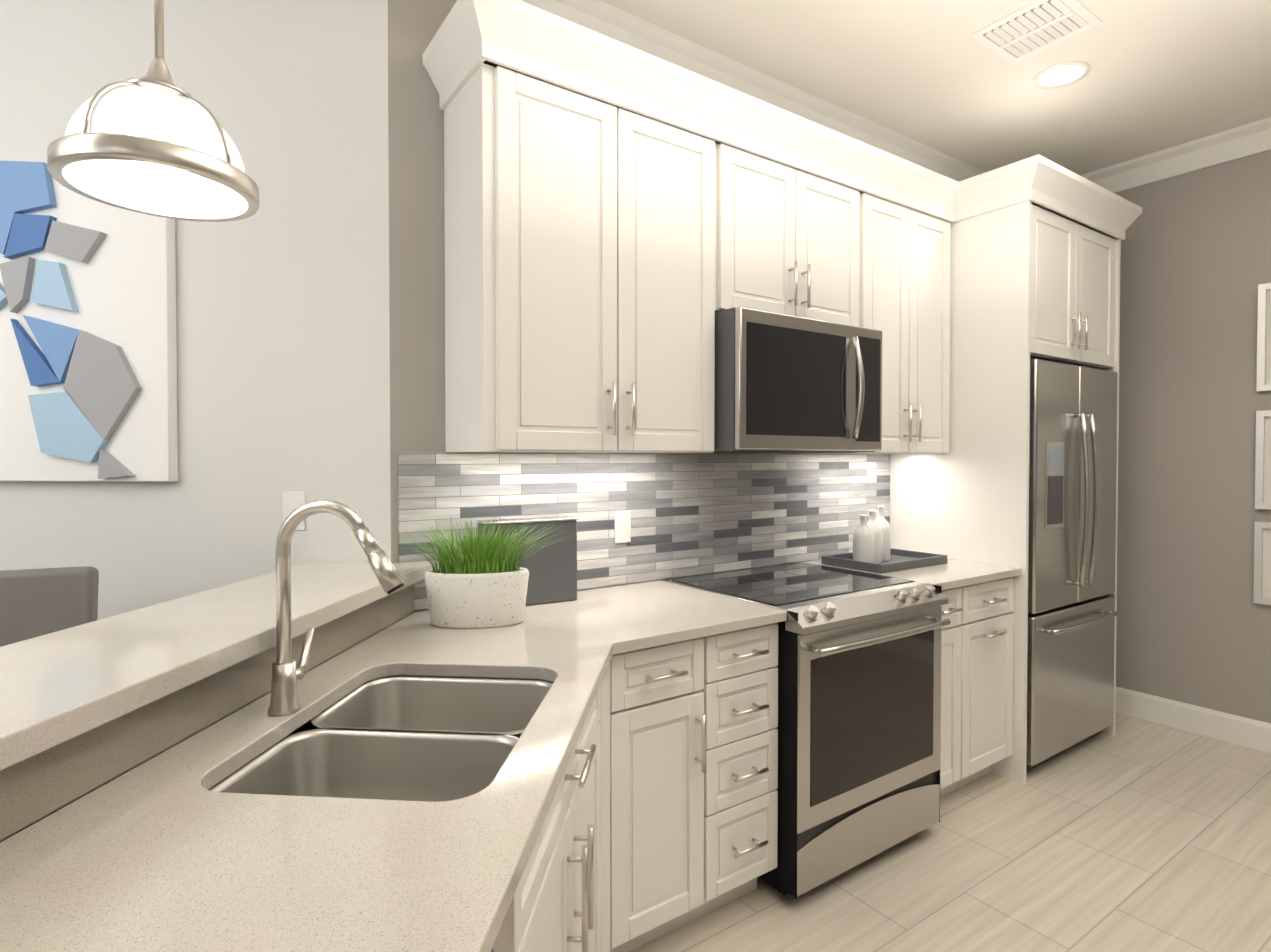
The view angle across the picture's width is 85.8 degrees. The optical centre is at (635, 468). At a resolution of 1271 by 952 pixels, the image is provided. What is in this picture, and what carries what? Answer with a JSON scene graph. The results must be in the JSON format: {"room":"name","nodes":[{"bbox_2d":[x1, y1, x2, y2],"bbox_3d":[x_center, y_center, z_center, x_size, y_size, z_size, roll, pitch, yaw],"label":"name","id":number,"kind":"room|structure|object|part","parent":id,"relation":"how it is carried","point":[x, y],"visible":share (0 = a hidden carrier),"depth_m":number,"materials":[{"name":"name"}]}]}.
{"room":"kitchen","nodes":[
{"label":"kitchen","id":0,"kind":"room"},
{"bbox_2d":[0,0,390,619],"bbox_3d":[-3.018,-0.120,2.267,4.600,2.930,0.202,0,1,5],"label":"wall","id":1,"kind":"structure","parent":0,"point":[283,338],"depth_m":2.06,"materials":[{"name":"white paint"}]},
{"bbox_3d":[-1.737,-0.443,2.081,0.678,0.967,0.060,0,1,5],"label":"relief canvas art","id":2,"kind":"part","parent":1,"relation":"part of"},
{"bbox_2d":[283,492,304,529],"bbox_3d":[-1.029,0.128,2.059,0.070,0.116,0.006,0,1,5],"label":"outlet","id":3,"kind":"object","parent":1,"relation":"attached to","point":[292,501],"visible":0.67,"depth_m":2.06,"materials":[{"name":"white plastic"}]},
{"bbox_2d":[0,560,1025,951],"bbox_3d":[-0.891,0.324,0.639,2.151,0.038,2.434,-1,1,-35],"label":"countertop","id":4,"kind":"structure","parent":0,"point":[638,800],"depth_m":1.09,"materials":[{"name":"beige stone"}]},
{"bbox_2d":[268,499,403,715],"bbox_3d":[-0.561,0.251,1.267,0.207,0.390,0.227,-1,1,-35],"label":"pull-down faucet","id":5,"kind":"object","parent":4,"relation":"on","point":[287,674],"visible":0.98,"depth_m":1.24,"materials":[{"name":"silver metal"}]},
{"bbox_2d":[209,676,552,801],"bbox_3d":[-0.402,0.581,1.243,0.450,0.205,0.620,0,1,5],"label":"undermount sink","id":6,"kind":"object","parent":4,"relation":"in","point":[425,738],"visible":0.27,"depth_m":1.24,"materials":[{"name":"silver metal"}]},
{"bbox_2d":[381,517,572,628],"bbox_3d":[-0.448,0.284,1.927,0.553,0.302,0.425,-1,1,-35],"label":"plant pot","id":7,"kind":"object","parent":4,"relation":"on","point":[476,588],"visible":1,"depth_m":1.87,"materials":[{"name":"ceramic"}]},
{"bbox_2d":[388,0,821,616],"bbox_3d":[0.812,-0.135,3.183,3.845,2.930,0.140,-1,1,-35],"label":"wall","id":8,"kind":"structure","parent":0,"point":[416,278],"depth_m":2.07,"materials":[{"name":"grey paint"}]},
{"bbox_2d":[436,0,739,452],"bbox_3d":[-0.128,-0.654,2.238,0.900,1.203,0.328,-1,1,-35],"label":"upper cabinet","id":9,"kind":"object","parent":8,"relation":"attached to","point":[624,222],"depth_m":2.03,"materials":[{"name":"white wood"}]},
{"bbox_3d":[0.915,-1.188,2.707,3.291,0.150,0.729,-1,1,-35],"label":"cabinet crown","id":10,"kind":"part","parent":9,"relation":"part of","materials":[{"name":"white wood"}]},
{"bbox_2d":[398,452,889,610],"bbox_3d":[0.278,0.181,2.726,2.396,0.481,0.012,-1,1,-35],"label":"tile backsplash","id":11,"kind":"structure","parent":8,"relation":"attached to","point":[693,514],"depth_m":2.59,"materials":[{"name":"tile"}]},
{"bbox_2d":[615,511,630,542],"bbox_3d":[-0.046,0.214,2.491,0.070,0.115,0.007,-1,1,-35],"label":"outlet","id":12,"kind":"object","parent":11,"relation":"attached to","point":[622,526],"visible":1,"depth_m":2.49,"materials":[{"name":"white plastic"}]},
{"bbox_2d":[740,100,867,327],"bbox_3d":[0.502,-0.904,2.669,0.765,0.716,0.328,-1,1,-35],"label":"upper cabinet","id":13,"kind":"object","parent":8,"relation":"attached to","point":[804,190],"depth_m":2.54,"materials":[{"name":"white wood"}]},
{"bbox_2d":[714,307,881,452],"bbox_3d":[0.548,-0.300,2.612,0.757,0.480,0.487,-1,1,-35],"label":"over-the-range microwave","id":14,"kind":"object","parent":13,"relation":"attached to","point":[785,383],"visible":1,"depth_m":2.39,"materials":[{"name":"grey metal"}]},
{"bbox_2d":[799,152,955,455],"bbox_3d":[1.057,-0.667,3.057,0.720,1.203,0.328,-1,1,-35],"label":"upper cabinet","id":15,"kind":"object","parent":8,"relation":"attached to","point":[912,214],"depth_m":2.95,"materials":[{"name":"white wood"}]},
{"bbox_2d":[520,0,1270,192],"bbox_3d":[0.001,-1.506,1.095,7.228,0.118,8.062,-1,1,-35],"label":"crown molding","id":16,"kind":"structure","parent":8,"relation":"attached to","point":[629,29],"depth_m":3.06,"materials":[{"name":"white wood"}]},
{"bbox_2d":[956,160,1119,383],"bbox_3d":[1.820,-0.884,3.383,0.867,0.780,0.654,-1,1,-35],"label":"upper cabinet","id":17,"kind":"object","parent":8,"relation":"attached to","point":[1038,250],"depth_m":3.01,"materials":[{"name":"white wood"}]},
{"bbox_2d":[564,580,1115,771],"bbox_3d":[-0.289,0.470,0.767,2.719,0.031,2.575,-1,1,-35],"label":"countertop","id":18,"kind":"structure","parent":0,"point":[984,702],"depth_m":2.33,"materials":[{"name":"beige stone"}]},
{"bbox_2d":[477,516,577,605],"bbox_3d":[-0.341,0.296,2.180,0.314,0.269,0.074,-1,1,-29],"label":"cutting board","id":19,"kind":"object","parent":18,"relation":"on","point":[551,567],"visible":0.67,"depth_m":2.17,"materials":[{"name":"grey plastic"}]},
{"bbox_2d":[601,0,1270,174],"bbox_3d":[-0.148,-1.616,1.073,7.895,0.100,8.600,-1,1,-35],"label":"ceiling","id":20,"kind":"structure","parent":0,"point":[1159,76],"depth_m":2.72,"materials":[{"name":"white paint"}]},
{"bbox_2d":[47,0,259,221],"bbox_3d":[-0.813,-1.019,1.162,0.296,1.094,0.296,-1,1,-35],"label":"pendant light","id":21,"kind":"object","parent":20,"relation":"hanging from","point":[156,141],"visible":1,"depth_m":1.11,"materials":[{"name":"silver metal"}]},
{"bbox_3d":[-0.813,-0.556,1.169,0.258,0.156,0.258,-1,1,-35],"label":"lamp shade","id":22,"kind":"part","parent":21,"relation":"part of","materials":[{"name":"white glass"}]},
{"bbox_2d":[970,0,1102,63],"bbox_3d":[1.441,-1.582,2.465,0.310,0.012,0.310,-1,1,-35],"label":"ceiling vent","id":23,"kind":"object","parent":20,"relation":"in","point":[1030,29],"visible":1,"depth_m":2.45,"materials":[{"name":"white metal"}]},
{"bbox_2d":[1033,61,1089,88],"bbox_3d":[1.721,-1.590,2.766,0.196,0.006,0.196,-1,1,-35],"label":"recessed light","id":24,"kind":"object","parent":20,"relation":"in","point":[1062,74],"visible":1,"depth_m":2.76,"materials":[{"name":"white"}]},
{"bbox_2d":[630,712,1270,951],"bbox_3d":[-0.148,1.404,1.123,7.895,0.080,8.600,-1,1,-35],"label":"floor","id":25,"kind":"structure","parent":0,"point":[1133,834],"depth_m":2.27,"materials":[{"name":"tile"}]},
{"bbox_2d":[0,566,98,646],"bbox_3d":[-1.552,0.809,1.497,0.480,1.097,0.565,0,1,-23],"label":"dining chair","id":26,"kind":"object","parent":25,"relation":"on","point":[34,603],"visible":0.21,"depth_m":1.73,"materials":[{"name":"grey fabric"}]},
{"bbox_2d":[491,896,513,951],"bbox_3d":[-0.451,0.932,0.609,0.549,0.880,0.600,0,1,5],"label":"dishwasher","id":27,"kind":"object","parent":25,"relation":"on","point":[504,941],"visible":0.13,"depth_m":0.84,"materials":[{"name":"grey"}]},
{"bbox_2d":[666,563,950,898],"bbox_3d":[0.633,0.877,2.509,0.765,0.928,0.723,-1,1,-35],"label":"range","id":28,"kind":"object","parent":25,"relation":"on","point":[859,704],"visible":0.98,"depth_m":2.23,"materials":[{"name":"silver metal"}]},
{"bbox_2d":[941,584,975,655],"bbox_3d":[1.028,0.893,2.886,0.309,0.884,0.618,-1,1,-35],"label":"base cabinet","id":29,"kind":"object","parent":25,"relation":"on","point":[960,636],"depth_m":2.67,"materials":[{"name":"white wood"}]},
{"bbox_2d":[976,576,1019,667],"bbox_3d":[1.247,0.890,3.037,0.459,0.884,0.618,-1,1,-35],"label":"base cabinet","id":30,"kind":"object","parent":25,"relation":"on","point":[998,602],"depth_m":2.84,"materials":[{"name":"white wood"}]},
{"bbox_2d":[801,556,1023,591],"bbox_3d":[1.180,0.434,2.959,0.651,0.031,0.637,-1,1,-35],"label":"countertop","id":31,"kind":"structure","parent":30,"relation":"on","point":[955,573],"depth_m":2.77,"materials":[{"name":"beige stone"}]},
{"bbox_2d":[821,506,947,573],"bbox_3d":[1.093,0.293,2.994,0.474,0.249,0.300,-1,1,-35],"label":"tray","id":32,"kind":"object","parent":31,"relation":"on","point":[874,551],"visible":1,"depth_m":2.93,"materials":[{"name":"grey"}]},
{"bbox_2d":[1026,359,1117,768],"bbox_3d":[1.866,0.427,3.369,0.820,1.800,0.706,-1,1,-35],"label":"refrigerator","id":33,"kind":"object","parent":25,"relation":"on","point":[1072,613],"visible":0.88,"depth_m":3.07,"materials":[{"name":"grey metal"}]},
{"bbox_2d":[1115,150,1270,723],"bbox_3d":[3.907,-0.115,1.954,0.150,2.930,5.400,-1,1,-35],"label":"wall","id":34,"kind":"structure","parent":0,"point":[1193,623],"depth_m":3.43,"materials":[{"name":"grey paint"}]},
{"bbox_2d":[1115,687,1270,752],"bbox_3d":[3.782,1.281,2.012,0.016,0.135,5.200,-1,1,-35],"label":"baseboard","id":35,"kind":"structure","parent":34,"relation":"attached to","point":[1237,730],"depth_m":3.40,"materials":[{"name":"white wood"}]},
{"bbox_2d":[1253,522,1270,604],"bbox_3d":[3.074,0.447,3.016,0.022,0.384,0.520,-1,1,-35],"label":"picture frame","id":36,"kind":"object","parent":34,"relation":"attached to","point":[1262,563],"depth_m":3.20,"materials":[{"name":"silver metal"}]},
{"bbox_2d":[1255,410,1270,509],"bbox_3d":[3.074,-0.036,3.008,0.022,0.461,0.520,-1,1,-35],"label":"picture frame","id":37,"kind":"object","parent":34,"relation":"attached to","point":[1263,418],"depth_m":3.20,"materials":[{"name":"white wood"}]},
{"bbox_2d":[1256,283,1270,390],"bbox_3d":[3.074,-0.608,2.999,0.022,0.498,0.520,-1,1,-35],"label":"picture frame","id":38,"kind":"object","parent":34,"relation":"attached to","point":[1264,290],"depth_m":3.19,"materials":[{"name":"silver metal"}]}
]}

